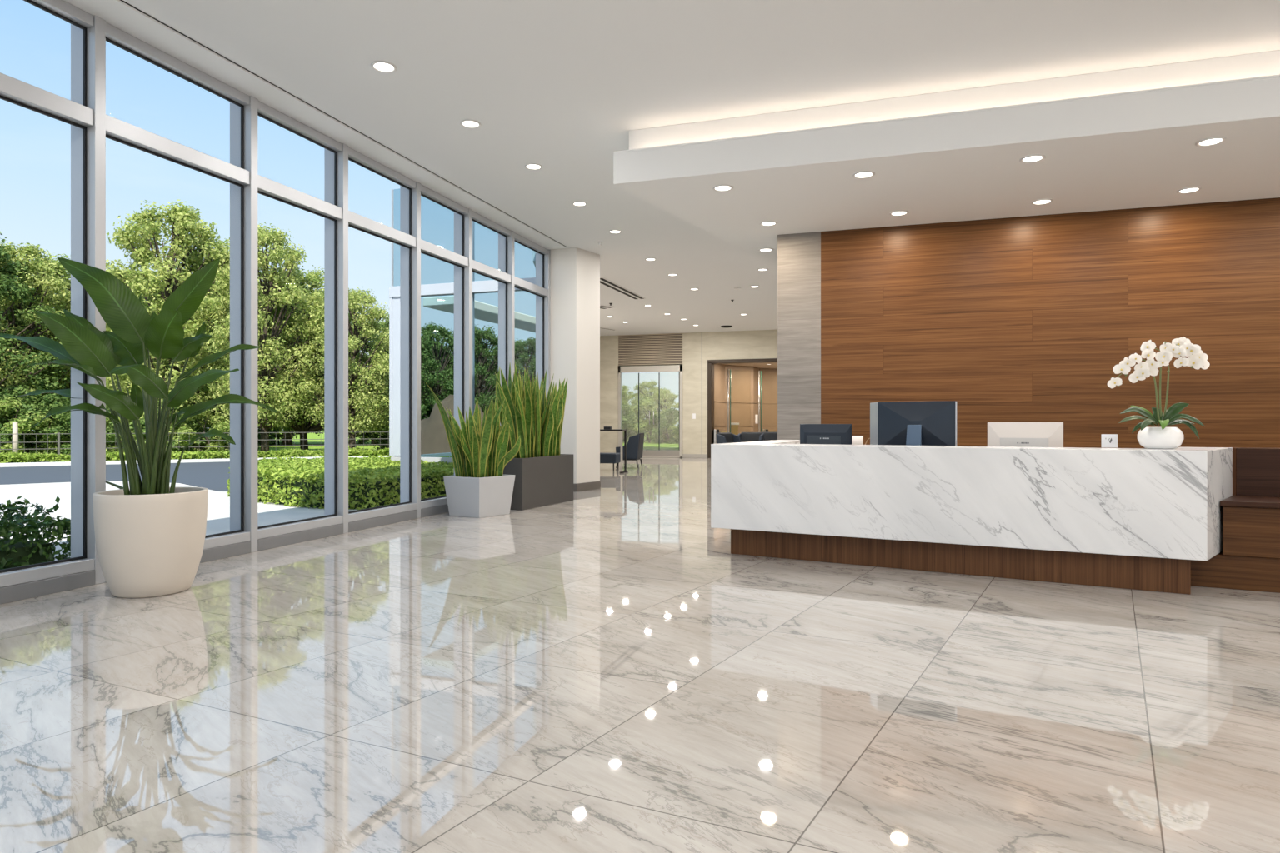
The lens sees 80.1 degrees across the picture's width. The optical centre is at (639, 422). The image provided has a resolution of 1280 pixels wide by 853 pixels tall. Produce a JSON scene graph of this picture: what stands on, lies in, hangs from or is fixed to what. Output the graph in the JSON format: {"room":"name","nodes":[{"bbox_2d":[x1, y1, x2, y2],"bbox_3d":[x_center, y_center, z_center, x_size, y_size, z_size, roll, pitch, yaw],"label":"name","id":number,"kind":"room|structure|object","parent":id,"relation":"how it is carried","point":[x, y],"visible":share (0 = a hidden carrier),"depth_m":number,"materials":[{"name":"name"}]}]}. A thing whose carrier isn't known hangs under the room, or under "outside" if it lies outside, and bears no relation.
{"room":"lobby","nodes":[
{"label":"lobby","id":0,"kind":"room"},
{"bbox_2d":[472,220,498,415],"label":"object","id":1,"kind":"object","parent":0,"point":[492,286],"depth_m":15.36,"materials":[{"name":"white metal"}]},
{"bbox_2d":[550,247,599,483],"bbox_3d":[-1.332,-1.005,15.056,0.990,4.650,1.030,0,0,18],"label":"pillar","id":2,"kind":"structure","parent":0,"point":[575,272],"depth_m":14.61,"materials":[{"name":"white paint"}]},
{"bbox_2d":[573,480,600,491],"bbox_3d":[-1.302,1.242,15.044,0.954,0.155,1.054,0,0,18],"label":"baseboard","id":3,"kind":"structure","parent":2,"relation":"attached to","point":[593,485],"depth_m":14.73,"materials":[{"name":"grey stone"}]},
{"bbox_2d":[0,450,1279,852],"bbox_3d":[2.455,1.445,13.913,21.000,0.250,42.000,0,0,18],"label":"floor","id":4,"kind":"structure","parent":0,"point":[599,671],"depth_m":3.61,"materials":[{"name":"stone"}]},
{"bbox_2d":[0,0,105,604],"bbox_3d":[-4.751,-1.005,5.604,0.275,4.650,1.490,0,0,18],"label":"window","id":5,"kind":"structure","parent":4,"relation":"on","point":[85,112],"depth_m":6.20,"materials":[{"name":"silver metal"}]},
{"bbox_2d":[0,257,277,598],"bbox_3d":[-4.174,0.007,5.972,2.466,2.625,1.023,0,0,1],"label":"potted plant","id":6,"kind":"object","parent":4,"relation":"on","point":[150,534],"visible":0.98,"depth_m":5.83,"materials":[{"name":"green plant"}]},
{"bbox_2d":[105,22,257,563],"bbox_3d":[-4.281,-1.005,7.073,0.275,4.650,1.605,0,0,18],"label":"window","id":7,"kind":"structure","parent":4,"relation":"on","point":[241,172],"depth_m":7.72,"materials":[{"name":"silver metal"}]},
{"bbox_2d":[257,100,348,551],"bbox_3d":[-3.827,-1.005,8.494,0.275,4.650,1.390,0,0,18],"label":"window","id":8,"kind":"structure","parent":4,"relation":"on","point":[334,208],"depth_m":9.04,"materials":[{"name":"silver metal"}]},
{"bbox_2d":[348,147,420,532],"bbox_3d":[-3.387,-1.005,9.868,0.275,4.650,1.505,0,0,18],"label":"window","id":9,"kind":"structure","parent":4,"relation":"on","point":[408,237],"depth_m":10.47,"materials":[{"name":"silver metal"}]},
{"bbox_2d":[420,184,472,517],"bbox_3d":[-2.949,-1.005,11.240,0.275,4.650,1.385,0,0,18],"label":"window","id":10,"kind":"structure","parent":4,"relation":"on","point":[462,257],"depth_m":11.78,"materials":[{"name":"silver metal"}]},
{"bbox_2d":[425,382,520,518],"bbox_3d":[-2.297,0.386,10.885,1.089,1.869,1.076,0,0,18],"label":"plant","id":11,"kind":"object","parent":4,"relation":"on","point":[478,488],"visible":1,"depth_m":10.69,"materials":[{"name":"green plant"}]},
{"bbox_2d":[472,210,514,424],"bbox_3d":[-2.521,-1.005,12.578,0.275,4.650,1.435,0,0,18],"label":"window","id":12,"kind":"structure","parent":4,"relation":"on","point":[504,275],"depth_m":13.15,"materials":[{"name":"silver metal"}]},
{"bbox_2d":[514,232,550,404],"bbox_3d":[-2.074,-1.005,13.973,0.275,4.650,1.505,0,0,18],"label":"window","id":13,"kind":"structure","parent":4,"relation":"on","point":[542,289],"depth_m":14.58,"materials":[{"name":"silver metal"}]},
{"bbox_2d":[492,364,573,510],"bbox_3d":[-1.719,0.183,12.235,0.618,2.274,1.991,0,0,23],"label":"plant","id":14,"kind":"object","parent":4,"relation":"on","point":[543,475],"visible":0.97,"depth_m":11.99,"materials":[{"name":"green plant"}]},
{"bbox_2d":[600,452,620,470],"bbox_3d":[-1.187,1.085,21.063,1.230,0.470,0.640,0,0,12],"label":"bench","id":15,"kind":"object","parent":4,"relation":"on","point":[605,457],"visible":0.46,"depth_m":20.69,"materials":[{"name":"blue fabric"}]},
{"bbox_2d":[600,429,628,473],"bbox_3d":[-0.949,0.752,20.104,1.200,1.135,0.510,0,0,12],"label":"console table","id":16,"kind":"object","parent":4,"relation":"on","point":[601,430],"visible":0.46,"depth_m":19.87,"materials":[{"name":"black metal"}]},
{"bbox_2d":[615,433,644,469],"bbox_3d":[-0.280,0.808,21.877,0.718,1.005,0.820,0,0,11],"label":"lounge chair","id":17,"kind":"object","parent":4,"relation":"on","point":[635,443],"visible":0.79,"depth_m":21.47,"materials":[{"name":"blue fabric"}]},
{"bbox_2d":[715,432,741,444],"bbox_3d":[2.771,0.808,22.513,0.718,1.005,0.820,0,0,43],"label":"lounge chair","id":18,"kind":"object","parent":4,"relation":"on","point":[722,437],"visible":0.21,"depth_m":22.70,"materials":[{"name":"black fabric"}]},
{"bbox_2d":[727,369,730,432],"bbox_3d":[3.750,-0.330,28.689,1.127,3.300,0.080,0,0,-34],"label":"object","id":19,"kind":"structure","parent":4,"relation":"on","point":[727,369],"depth_m":28.38,"materials":[{"name":"silver metal"}]},
{"bbox_2d":[730,423,739,435],"bbox_3d":[3.599,0.670,28.901,0.340,1.300,0.280,0,0,6],"label":"card reader","id":20,"kind":"object","parent":4,"relation":"on","point":[734,426],"visible":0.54,"depth_m":28.78,"materials":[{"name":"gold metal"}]},
{"bbox_2d":[737,432,764,442],"bbox_3d":[3.354,0.808,23.517,0.820,1.005,0.718,0,0,25],"label":"lounge chair","id":21,"kind":"object","parent":4,"relation":"on","point":[745,437],"visible":0.2,"depth_m":23.73,"materials":[{"name":"black fabric"}]},
{"bbox_2d":[758,370,761,432],"bbox_3d":[5.026,-0.330,29.489,1.127,3.300,0.080,0,0,-34],"label":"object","id":22,"kind":"structure","parent":4,"relation":"on","point":[758,371],"depth_m":29.18,"materials":[{"name":"silver metal"}]},
{"bbox_2d":[760,431,777,440],"bbox_3d":[4.055,0.808,24.017,0.820,1.005,0.718,0,0,22],"label":"lounge chair","id":23,"kind":"object","parent":4,"relation":"on","point":[768,436],"visible":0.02,"depth_m":24.25,"materials":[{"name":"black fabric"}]},
{"bbox_2d":[710,440,1232,594],"bbox_3d":[3.114,0.767,7.469,4.336,1.105,2.130,0,0,27],"label":"reception desk","id":24,"kind":"object","parent":4,"relation":"on","point":[1123,518],"visible":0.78,"depth_m":6.42,"materials":[{"name":"white stone"}]},
{"bbox_2d":[800,424,851,444],"bbox_3d":[1.950,0.294,8.044,0.550,0.552,0.265,0,0,27],"label":"monitor","id":25,"kind":"object","parent":24,"relation":"on","point":[836,434],"visible":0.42,"depth_m":8.06,"materials":[{"name":"black plastic"}]},
{"bbox_2d":[870,400,956,445],"bbox_3d":[2.576,0.184,7.312,0.831,0.771,0.337,0,0,35],"label":"monitor","id":26,"kind":"object","parent":24,"relation":"on","point":[899,423],"visible":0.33,"depth_m":7.29,"materials":[{"name":"black plastic"}]},
{"bbox_2d":[987,422,1063,447],"bbox_3d":[3.433,0.285,6.792,0.608,0.570,0.270,0,0,27],"label":"monitor","id":27,"kind":"object","parent":24,"relation":"on","point":[999,434],"visible":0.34,"depth_m":6.81,"materials":[{"name":"white plastic"}]},
{"bbox_2d":[1101,434,1117,447],"bbox_3d":[3.976,0.158,6.446,0.116,0.112,0.023,0,0,23],"label":"sign card","id":28,"kind":"object","parent":24,"relation":"on","point":[1107,440],"visible":1,"depth_m":6.43,"materials":[{"name":"white paper"}]},
{"bbox_2d":[1107,336,1209,449],"bbox_3d":[4.202,-0.244,6.170,0.877,0.918,0.332,0,0,-11],"label":"potted orchid","id":29,"kind":"object","parent":24,"relation":"on","point":[1162,437],"visible":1,"depth_m":6.12,"materials":[{"name":"white plant"}]},
{"bbox_2d":[1190,447,1279,593],"bbox_3d":[6.705,0.770,5.427,4.920,1.100,0.910,0,0,27],"label":"side counter","id":30,"kind":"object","parent":4,"relation":"on","point":[1249,559],"depth_m":6.00,"materials":[{"name":"brown wood"}]},
{"bbox_2d":[600,330,777,454],"bbox_3d":[7.105,-1.005,26.810,20.000,4.650,0.400,0,0,18],"label":"wall","id":31,"kind":"structure","parent":0,"point":[697,347],"depth_m":28.21,"materials":[{"name":"beige stone"}]},
{"bbox_2d":[618,333,682,365],"bbox_3d":[0.385,-2.745,28.775,2.535,1.170,0.070,0,0,18],"label":"slatted panel","id":32,"kind":"object","parent":31,"relation":"attached to","point":[645,349],"visible":1,"depth_m":28.75,"materials":[{"name":"brown wood"}]},
{"bbox_2d":[618,365,682,458],"bbox_3d":[0.379,-0.410,28.757,2.535,3.460,0.188,0,0,18],"label":"door","id":33,"kind":"structure","parent":31,"relation":"in","point":[644,369],"depth_m":28.65,"materials":[{"name":"silver metal"}]},
{"bbox_2d":[682,454,707,458],"bbox_3d":[0.048,1.250,28.841,5.120,0.140,0.030,0,0,18],"label":"baseboard","id":34,"kind":"structure","parent":31,"relation":"attached to","point":[684,456],"depth_m":28.19,"materials":[{"name":"grey"}]},
{"bbox_2d":[707,358,777,458],"bbox_3d":[4.642,-0.490,27.613,4.380,3.620,0.470,0,0,18],"label":"trim","id":35,"kind":"structure","parent":31,"relation":"attached to","point":[711,363],"depth_m":28.03,"materials":[{"name":"brown metal"}]},
{"bbox_2d":[122,0,1279,335],"bbox_3d":[2.455,-3.580,13.913,21.000,0.500,42.000,0,0,18],"label":"ceiling","id":36,"kind":"structure","parent":0,"point":[561,87],"depth_m":7.13,"materials":[{"name":"white paint"}]},
{"bbox_2d":[64,0,566,249],"bbox_3d":[-4.747,-3.330,4.904,0.570,0.040,20.250,0,0,18],"label":"trim","id":37,"kind":"structure","parent":36,"relation":"attached to","point":[117,13],"depth_m":7.80,"materials":[{"name":"white paint"}]},
{"bbox_2d":[120,0,567,247],"bbox_3d":[-4.468,-3.338,4.815,0.015,0.023,20.250,0,0,18],"label":"trim","id":38,"kind":"structure","parent":36,"relation":"attached to","point":[120,0],"depth_m":7.82,"materials":[{"name":"black metal"}]},
{"bbox_2d":[370,60,397,73],"bbox_3d":[-2.396,-3.324,7.118,0.236,0.016,0.236,0,0,18],"label":"recessed light","id":39,"kind":"object","parent":36,"relation":"in","point":[384,67],"visible":1,"depth_m":7.12,"materials":[{"name":"white plastic"}]},
{"bbox_2d":[460,120,481,128],"bbox_3d":[-1.887,-3.324,8.478,0.236,0.016,0.236,0,0,18],"label":"recessed light","id":40,"kind":"object","parent":36,"relation":"in","point":[466,123],"visible":1,"depth_m":8.47,"materials":[{"name":"white plastic"}]},
{"bbox_2d":[524,163,542,169],"bbox_3d":[-1.383,-3.324,9.891,0.236,0.016,0.236,0,0,18],"label":"recessed light","id":41,"kind":"object","parent":36,"relation":"in","point":[530,166],"visible":1,"depth_m":9.88,"materials":[{"name":"white"}]},
{"bbox_2d":[600,277,645,299],"bbox_3d":[-0.499,-3.323,18.998,0.340,0.014,3.114,0,0,19],"label":"ceiling vent","id":42,"kind":"object","parent":36,"relation":"in","point":[603,281],"visible":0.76,"depth_m":18.98,"materials":[{"name":"white metal"}]},
{"bbox_2d":[714,364,777,434],"bbox_3d":[6.246,-0.490,31.889,9.664,3.620,2.690,0,0,-29],"label":"wall","id":43,"kind":"structure","parent":0,"point":[744,379],"depth_m":30.99,"materials":[{"name":"brown wood"}]},
{"bbox_2d":[724,362,777,368],"bbox_3d":[6.961,-2.440,30.793,8.500,0.280,7.100,0,0,18],"label":"ceiling","id":44,"kind":"structure","parent":0,"point":[774,365],"depth_m":30.66,"materials":[{"name":"brown"}]},
{"bbox_2d":[777,231,820,439],"bbox_3d":[2.311,-0.675,10.936,0.600,3.990,0.500,0,0,18],"label":"stone wall","id":45,"kind":"structure","parent":0,"point":[798,254],"depth_m":10.70,"materials":[{"name":"grey stone"}]},
{"bbox_2d":[851,435,863,444],"bbox_3d":[2.559,0.738,8.924,0.562,1.165,0.563,0,0,21],"label":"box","id":46,"kind":"object","parent":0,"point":[856,440],"visible":0.03,"depth_m":8.66,"materials":[{"name":"white"}]},
{"bbox_2d":[613,50,1279,266],"bbox_3d":[6.334,-2.995,10.562,11.369,0.670,8.020,0,0,18],"label":"ceiling","id":47,"kind":"structure","parent":0,"point":[1124,138],"depth_m":7.93,"materials":[{"name":"white paint"}]},
{"bbox_2d":[712,185,733,191],"bbox_3d":[0.942,-2.654,8.623,0.236,0.016,0.236,0,0,18],"label":"recessed light","id":48,"kind":"object","parent":47,"relation":"in","point":[719,187],"visible":1,"depth_m":8.62,"materials":[{"name":"white"}]},
{"bbox_2d":[760,220,777,226],"bbox_3d":[1.717,-2.654,10.160,0.236,0.016,0.236,0,0,18],"label":"recessed light","id":49,"kind":"object","parent":47,"relation":"in","point":[767,223],"visible":1,"depth_m":10.17,"materials":[{"name":"white"}]},
{"bbox_2d":[852,170,874,178],"bbox_3d":[2.399,-2.654,8.157,0.236,0.016,0.236,0,0,18],"label":"recessed light","id":50,"kind":"object","parent":47,"relation":"in","point":[863,174],"visible":1,"depth_m":8.15,"materials":[{"name":"white plastic"}]},
{"bbox_2d":[889,210,909,215],"bbox_3d":[3.288,-2.654,9.657,0.236,0.016,0.236,0,0,18],"label":"recessed light","id":51,"kind":"object","parent":47,"relation":"in","point":[895,212],"visible":1,"depth_m":9.64,"materials":[{"name":"white"}]},
{"bbox_2d":[1019,154,1045,163],"bbox_3d":[3.951,-2.654,7.660,0.236,0.016,0.236,0,0,18],"label":"recessed light","id":52,"kind":"object","parent":47,"relation":"in","point":[1036,157],"visible":1,"depth_m":7.66,"materials":[{"name":"white"}]},
{"bbox_2d":[1030,199,1053,204],"bbox_3d":[4.841,-2.654,9.161,0.236,0.016,0.236,0,0,18],"label":"recessed light","id":53,"kind":"object","parent":47,"relation":"in","point":[1041,202],"visible":1,"depth_m":9.17,"materials":[{"name":"white"}]},
{"bbox_2d":[1176,186,1201,193],"bbox_3d":[6.279,-2.654,8.701,0.236,0.016,0.236,0,0,18],"label":"recessed light","id":54,"kind":"object","parent":47,"relation":"in","point":[1187,190],"visible":1,"depth_m":8.69,"materials":[{"name":"white plastic"}]},
{"bbox_2d":[1195,136,1226,146],"bbox_3d":[5.399,-2.654,7.197,0.236,0.016,0.236,0,0,18],"label":"recessed light","id":55,"kind":"object","parent":47,"relation":"in","point":[1217,140],"visible":1,"depth_m":7.19,"materials":[{"name":"white"}]},
{"bbox_2d":[820,197,1279,448],"bbox_3d":[7.016,-0.675,9.431,9.280,3.990,0.500,0,0,18],"label":"wall","id":56,"kind":"structure","parent":0,"point":[1029,318],"depth_m":9.70,"materials":[{"name":"brown wood"}]},
{"bbox_3d":[-2.063,-1.005,22.603,5.000,4.650,13.200,0,0,18],"label":"wall","id":57,"kind":"structure","parent":0,"visible":0},
{"bbox_2d":[423,295,535,332],"bbox_3d":[-3.322,-2.680,19.787,0.900,0.200,6.382,0,0,20],"label":"entrance canopy","id":58,"kind":"object","parent":57,"relation":"attached to","point":[484,312],"visible":0.36,"depth_m":17.96,"materials":[{"name":"beige metal"}]},
{"label":"outside","id":59,"kind":"structure","parent":0,"visible":0},
{"bbox_2d":[0,480,362,560],"bbox_3d":[-25.487,1.485,29.149,53.690,0.270,120.000,0,0,18],"label":"ground","id":60,"kind":"structure","parent":59,"point":[44,494],"depth_m":12.27,"materials":[{"name":"concrete"}]},
{"bbox_2d":[12,422,18,453],"bbox_3d":[-20.655,0.675,25.149,0.185,1.357,0.168,0,0,40],"label":"timber post","id":61,"kind":"object","parent":60,"relation":"on","point":[15,429],"visible":0.67,"depth_m":25.09,"materials":[{"name":"beige wood"}]},
{"bbox_2d":[0,396,39,453],"bbox_3d":[-23.755,0.234,27.610,3.438,2.784,3.797,0,0,-27],"label":"bush","id":62,"kind":"object","parent":60,"relation":"on","point":[13,411],"visible":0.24,"depth_m":27.30,"materials":[{"name":"green plant"}]},
{"bbox_2d":[0,496,70,569],"bbox_3d":[-6.726,0.965,5.293,2.820,0.845,4.244,0,0,18],"label":"shrub","id":63,"kind":"object","parent":60,"relation":"on","point":[20,552],"visible":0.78,"depth_m":6.50,"materials":[{"name":"green plant"}]},
{"bbox_2d":[0,393,113,454],"bbox_3d":[-21.444,0.281,27.900,3.293,2.667,3.637,0,0,4],"label":"bush","id":64,"kind":"object","parent":60,"relation":"on","point":[51,402],"visible":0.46,"depth_m":27.39,"materials":[{"name":"green plant"}]},
{"bbox_2d":[34,405,130,454],"bbox_3d":[-19.855,0.365,27.942,3.350,2.457,3.033,0,0,19],"label":"bush","id":65,"kind":"object","parent":60,"relation":"on","point":[64,416],"visible":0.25,"depth_m":27.16,"materials":[{"name":"green plant"}]},
{"bbox_2d":[129,399,212,451],"bbox_3d":[-17.613,0.358,28.591,3.054,2.474,3.373,0,0,-40],"label":"bush","id":66,"kind":"object","parent":60,"relation":"on","point":[179,408],"visible":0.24,"depth_m":28.01,"materials":[{"name":"green plant"}]},
{"bbox_2d":[0,431,389,454],"bbox_3d":[-12.789,0.840,27.635,18.831,1.020,0.069,0,0,-28],"label":"metal fence","id":67,"kind":"object","parent":60,"relation":"on","point":[58,442],"visible":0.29,"depth_m":26.38,"materials":[{"name":"grey metal"}]},
{"bbox_2d":[0,446,399,463],"bbox_3d":[-12.702,1.135,27.479,18.905,0.510,1.027,0,0,-28],"label":"undergrowth","id":68,"kind":"object","parent":60,"relation":"on","point":[11,457],"visible":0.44,"depth_m":25.98,"materials":[{"name":"green plant"}]},
{"bbox_2d":[226,455,454,509],"bbox_3d":[-5.319,1.067,14.945,4.943,0.655,6.936,0,0,-24],"label":"clipped hedge","id":69,"kind":"object","parent":60,"relation":"on","point":[373,482],"visible":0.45,"depth_m":12.49,"materials":[{"name":"green plant"}]},
{"bbox_2d":[389,189,399,461],"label":"column","id":70,"kind":"structure","parent":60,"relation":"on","point":[394,292],"depth_m":15.86,"materials":[{"name":"white"}]},
{"bbox_2d":[420,452,453,465],"label":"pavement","id":71,"kind":"structure","parent":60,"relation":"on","point":[428,457],"depth_m":15.63,"materials":[{"name":"grey concrete"}]},
{"bbox_2d":[420,282,454,296],"label":"canopy","id":72,"kind":"object","parent":60,"relation":"on","point":[447,289],"depth_m":15.52,"materials":[{"name":"white metal"}]},
{"bbox_2d":[420,395,484,454],"bbox_3d":[-6.361,0.242,26.400,4.200,2.707,3.200,0,0,18],"label":"exterior wall","id":73,"kind":"structure","parent":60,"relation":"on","point":[434,440],"depth_m":25.55,"materials":[{"name":"grey concrete"}]},
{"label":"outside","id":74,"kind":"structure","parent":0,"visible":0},
{"bbox_2d":[0,430,679,462],"bbox_3d":[-42.261,1.370,77.956,112.000,0.160,97.246,0,0,18],"label":"lawn","id":75,"kind":"structure","parent":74,"point":[296,445],"depth_m":44.44,"materials":[{"name":"green plant"}]},
{"bbox_2d":[0,396,67,454],"bbox_3d":[-22.250,0.264,27.519,2.992,2.409,3.608,0,0,-34],"label":"bush","id":76,"kind":"object","parent":75,"relation":"on","point":[6,406],"visible":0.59,"depth_m":27.12,"materials":[{"name":"green plant"}]},
{"bbox_2d":[0,240,70,432],"bbox_3d":[-25.024,-2.967,30.953,5.652,8.829,6.093,0,0,-19],"label":"leafy tree","id":77,"kind":"object","parent":75,"relation":"on","point":[31,253],"visible":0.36,"depth_m":30.55,"materials":[{"name":"green plant"}]},
{"bbox_2d":[0,231,70,424],"bbox_3d":[-25.400,-2.953,29.237,7.106,8.794,7.088,0,0,1],"label":"leafy tree","id":78,"kind":"object","parent":75,"relation":"on","point":[5,279],"visible":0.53,"depth_m":29.41,"materials":[{"name":"green plant"}]},
{"bbox_2d":[0,253,150,444],"bbox_3d":[-24.785,-3.009,32.829,6.932,8.930,6.817,0,0,-1],"label":"leafy tree","id":79,"kind":"object","parent":75,"relation":"on","point":[62,272],"visible":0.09,"depth_m":31.55,"materials":[{"name":"green plant"}]},
{"bbox_2d":[105,411,183,452],"bbox_3d":[-18.728,0.256,27.897,3.634,2.426,3.014,0,0,13],"label":"bush","id":80,"kind":"object","parent":75,"relation":"on","point":[142,416],"visible":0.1,"depth_m":27.63,"materials":[{"name":"green plant"}]},
{"bbox_2d":[67,199,259,436],"bbox_3d":[-18.229,-3.652,30.205,6.707,10.231,6.221,0,0,25],"label":"leafy tree","id":81,"kind":"object","parent":75,"relation":"on","point":[183,221],"visible":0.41,"depth_m":29.08,"materials":[{"name":"green plant"}]},
{"bbox_2d":[166,401,229,451],"bbox_3d":[-15.773,0.347,28.042,3.331,2.224,2.763,0,0,44],"label":"bush","id":82,"kind":"object","parent":75,"relation":"on","point":[185,433],"visible":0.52,"depth_m":27.62,"materials":[{"name":"green plant"}]},
{"bbox_2d":[141,232,292,443],"bbox_3d":[-17.839,-3.210,32.192,6.560,9.340,6.451,0,0,13],"label":"leafy tree","id":83,"kind":"object","parent":75,"relation":"on","point":[207,389],"visible":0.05,"depth_m":30.60,"materials":[{"name":"green plant"}]},
{"bbox_2d":[216,411,284,451],"bbox_3d":[-17.219,0.397,32.906,2.936,2.378,3.242,0,0,-9],"label":"bush","id":84,"kind":"object","parent":75,"relation":"on","point":[258,430],"visible":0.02,"depth_m":33.49,"materials":[{"name":"green plant"}]},
{"bbox_2d":[185,222,324,451],"bbox_3d":[-14.390,-3.103,29.243,4.780,9.108,5.154,0,0,41],"label":"leafy tree","id":85,"kind":"object","parent":75,"relation":"on","point":[267,419],"visible":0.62,"depth_m":28.47,"materials":[{"name":"green plant"}]},
{"bbox_2d":[257,428,299,444],"bbox_3d":[-20.792,0.524,43.967,2.810,2.061,2.545,0,0,7],"label":"bush","id":86,"kind":"object","parent":75,"relation":"on","point":[279,437],"visible":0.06,"depth_m":43.58,"materials":[{"name":"green plant"}]},
{"bbox_2d":[257,300,324,445],"bbox_3d":[-19.044,-2.790,41.936,8.368,8.460,8.389,0,0,-39],"label":"leafy tree","id":87,"kind":"object","parent":75,"relation":"on","point":[288,442],"visible":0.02,"depth_m":41.82,"materials":[{"name":"green plant"}]},
{"bbox_2d":[257,265,370,449],"bbox_3d":[-13.762,-2.482,30.855,5.422,7.850,5.514,0,0,-11],"label":"leafy tree","id":88,"kind":"object","parent":75,"relation":"on","point":[312,277],"visible":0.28,"depth_m":30.20,"materials":[{"name":"green plant"}]},
{"bbox_2d":[291,286,389,448],"bbox_3d":[-11.531,-2.013,30.021,4.182,6.878,4.509,0,0,-23],"label":"leafy tree","id":89,"kind":"object","parent":75,"relation":"on","point":[357,396],"visible":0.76,"depth_m":29.38,"materials":[{"name":"green plant"}]},
{"bbox_2d":[315,320,389,445],"bbox_3d":[-15.037,-2.266,42.761,7.271,7.408,7.394,0,0,-35],"label":"leafy tree","id":90,"kind":"object","parent":75,"relation":"on","point":[380,322],"visible":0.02,"depth_m":42.53,"materials":[{"name":"green plant"}]},
{"bbox_2d":[348,433,370,444],"bbox_3d":[-17.328,0.472,45.905,2.917,1.948,2.420,0,0,1],"label":"bush","id":91,"kind":"object","parent":75,"relation":"on","point":[360,441],"visible":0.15,"depth_m":45.63,"materials":[{"name":"green plant"}]},
{"bbox_2d":[360,406,389,449],"bbox_3d":[-10.322,0.439,32.074,3.097,2.271,2.804,0,0,38],"label":"bush","id":92,"kind":"object","parent":75,"relation":"on","point":[377,441],"visible":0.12,"depth_m":31.27,"materials":[{"name":"green plant"}]},
{"bbox_2d":[355,313,445,439],"bbox_3d":[-10.378,-1.687,33.226,4.559,6.207,4.548,0,0,-40],"label":"leafy tree","id":93,"kind":"object","parent":75,"relation":"on","point":[387,325],"visible":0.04,"depth_m":32.42,"materials":[{"name":"green plant"}]},
{"bbox_2d":[383,320,484,419],"bbox_3d":[-8.554,-1.343,31.022,4.032,5.503,4.042,0,0,-41],"label":"leafy tree","id":94,"kind":"object","parent":75,"relation":"on","point":[436,380],"visible":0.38,"depth_m":30.48,"materials":[{"name":"green plant"}]},
{"bbox_2d":[421,345,497,405],"bbox_3d":[-10.093,-1.719,42.906,6.220,6.272,6.204,0,0,25],"label":"leafy tree","id":95,"kind":"object","parent":75,"relation":"on","point":[488,360],"visible":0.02,"depth_m":42.85,"materials":[{"name":"green plant"}]},
{"bbox_2d":[439,324,529,413],"bbox_3d":[-6.696,-1.340,31.801,4.038,5.497,4.028,0,0,-37],"label":"leafy tree","id":96,"kind":"object","parent":75,"relation":"on","point":[481,349],"visible":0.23,"depth_m":31.73,"materials":[{"name":"green plant"}]},
{"bbox_2d":[475,338,535,397],"bbox_3d":[-7.629,-1.705,43.711,6.190,6.243,6.175,0,0,-27],"label":"leafy tree","id":97,"kind":"object","parent":75,"relation":"on","point":[492,357],"visible":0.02,"depth_m":43.30,"materials":[{"name":"green plant"}]},
{"bbox_2d":[490,336,535,394],"bbox_3d":[-4.657,-1.156,32.971,3.752,5.121,3.762,0,0,-39],"label":"leafy tree","id":98,"kind":"object","parent":75,"relation":"on","point":[524,360],"visible":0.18,"depth_m":32.62,"materials":[{"name":"green plant"}]},
{"bbox_2d":[621,383,638,433],"bbox_3d":[-1.582,-0.730,56.202,4.096,4.261,4.028,0,0,-10],"label":"leafy tree","id":99,"kind":"object","parent":75,"relation":"on","point":[624,392],"visible":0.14,"depth_m":55.70,"materials":[{"name":"green plant"}]},
{"bbox_2d":[621,404,646,441],"bbox_3d":[-1.597,0.194,48.208,3.773,2.882,3.416,0,0,17],"label":"bush","id":100,"kind":"object","parent":75,"relation":"on","point":[627,420],"visible":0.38,"depth_m":47.65,"materials":[{"name":"green plant"}]},
{"bbox_2d":[621,380,666,440],"bbox_3d":[0.459,-0.829,54.387,4.219,4.464,4.291,0,0,35],"label":"leafy tree","id":101,"kind":"object","parent":75,"relation":"on","point":[644,392],"visible":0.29,"depth_m":53.97,"materials":[{"name":"green plant"}]},
{"bbox_2d":[621,396,679,442],"bbox_3d":[0.728,-0.076,48.496,4.548,3.163,3.772,0,0,39],"label":"bush","id":102,"kind":"object","parent":75,"relation":"on","point":[646,403],"visible":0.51,"depth_m":47.88,"materials":[{"name":"green plant"}]},
{"bbox_2d":[640,388,679,434],"bbox_3d":[1.530,-0.460,51.092,3.081,3.702,3.321,0,0,41],"label":"leafy tree","id":103,"kind":"object","parent":75,"relation":"on","point":[667,393],"visible":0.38,"depth_m":50.58,"materials":[{"name":"green plant"}]},
{"bbox_2d":[648,408,679,444],"bbox_3d":[1.790,0.359,46.052,2.928,2.470,3.234,0,0,15],"label":"bush","id":104,"kind":"object","parent":75,"relation":"on","point":[670,415],"visible":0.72,"depth_m":45.77,"materials":[{"name":"green plant"}]},
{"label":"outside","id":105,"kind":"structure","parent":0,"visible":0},
{"bbox_2d":[643,445,679,449],"bbox_3d":[19.191,1.475,60.006,60.000,0.290,54.000,0,0,18],"label":"lawn","id":106,"kind":"structure","parent":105,"point":[670,447],"depth_m":38.55,"materials":[{"name":"green plant"}]},
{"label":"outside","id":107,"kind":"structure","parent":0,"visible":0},
{"bbox_2d":[0,461,229,491],"bbox_3d":[-13.044,1.394,20.631,20.557,0.112,13.419,0,0,-10],"label":"road","id":108,"kind":"structure","parent":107,"point":[214,476],"depth_m":19.24,"materials":[{"name":"grey asphalt"}]},
{"bbox_2d":[0,456,385,467],"bbox_3d":[-14.037,1.350,25.520,21.079,0.200,2.539,0,0,-23],"label":"kerb","id":109,"kind":"object","parent":108,"relation":"on","point":[107,462],"visible":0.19,"depth_m":24.18,"materials":[{"name":"white concrete"}]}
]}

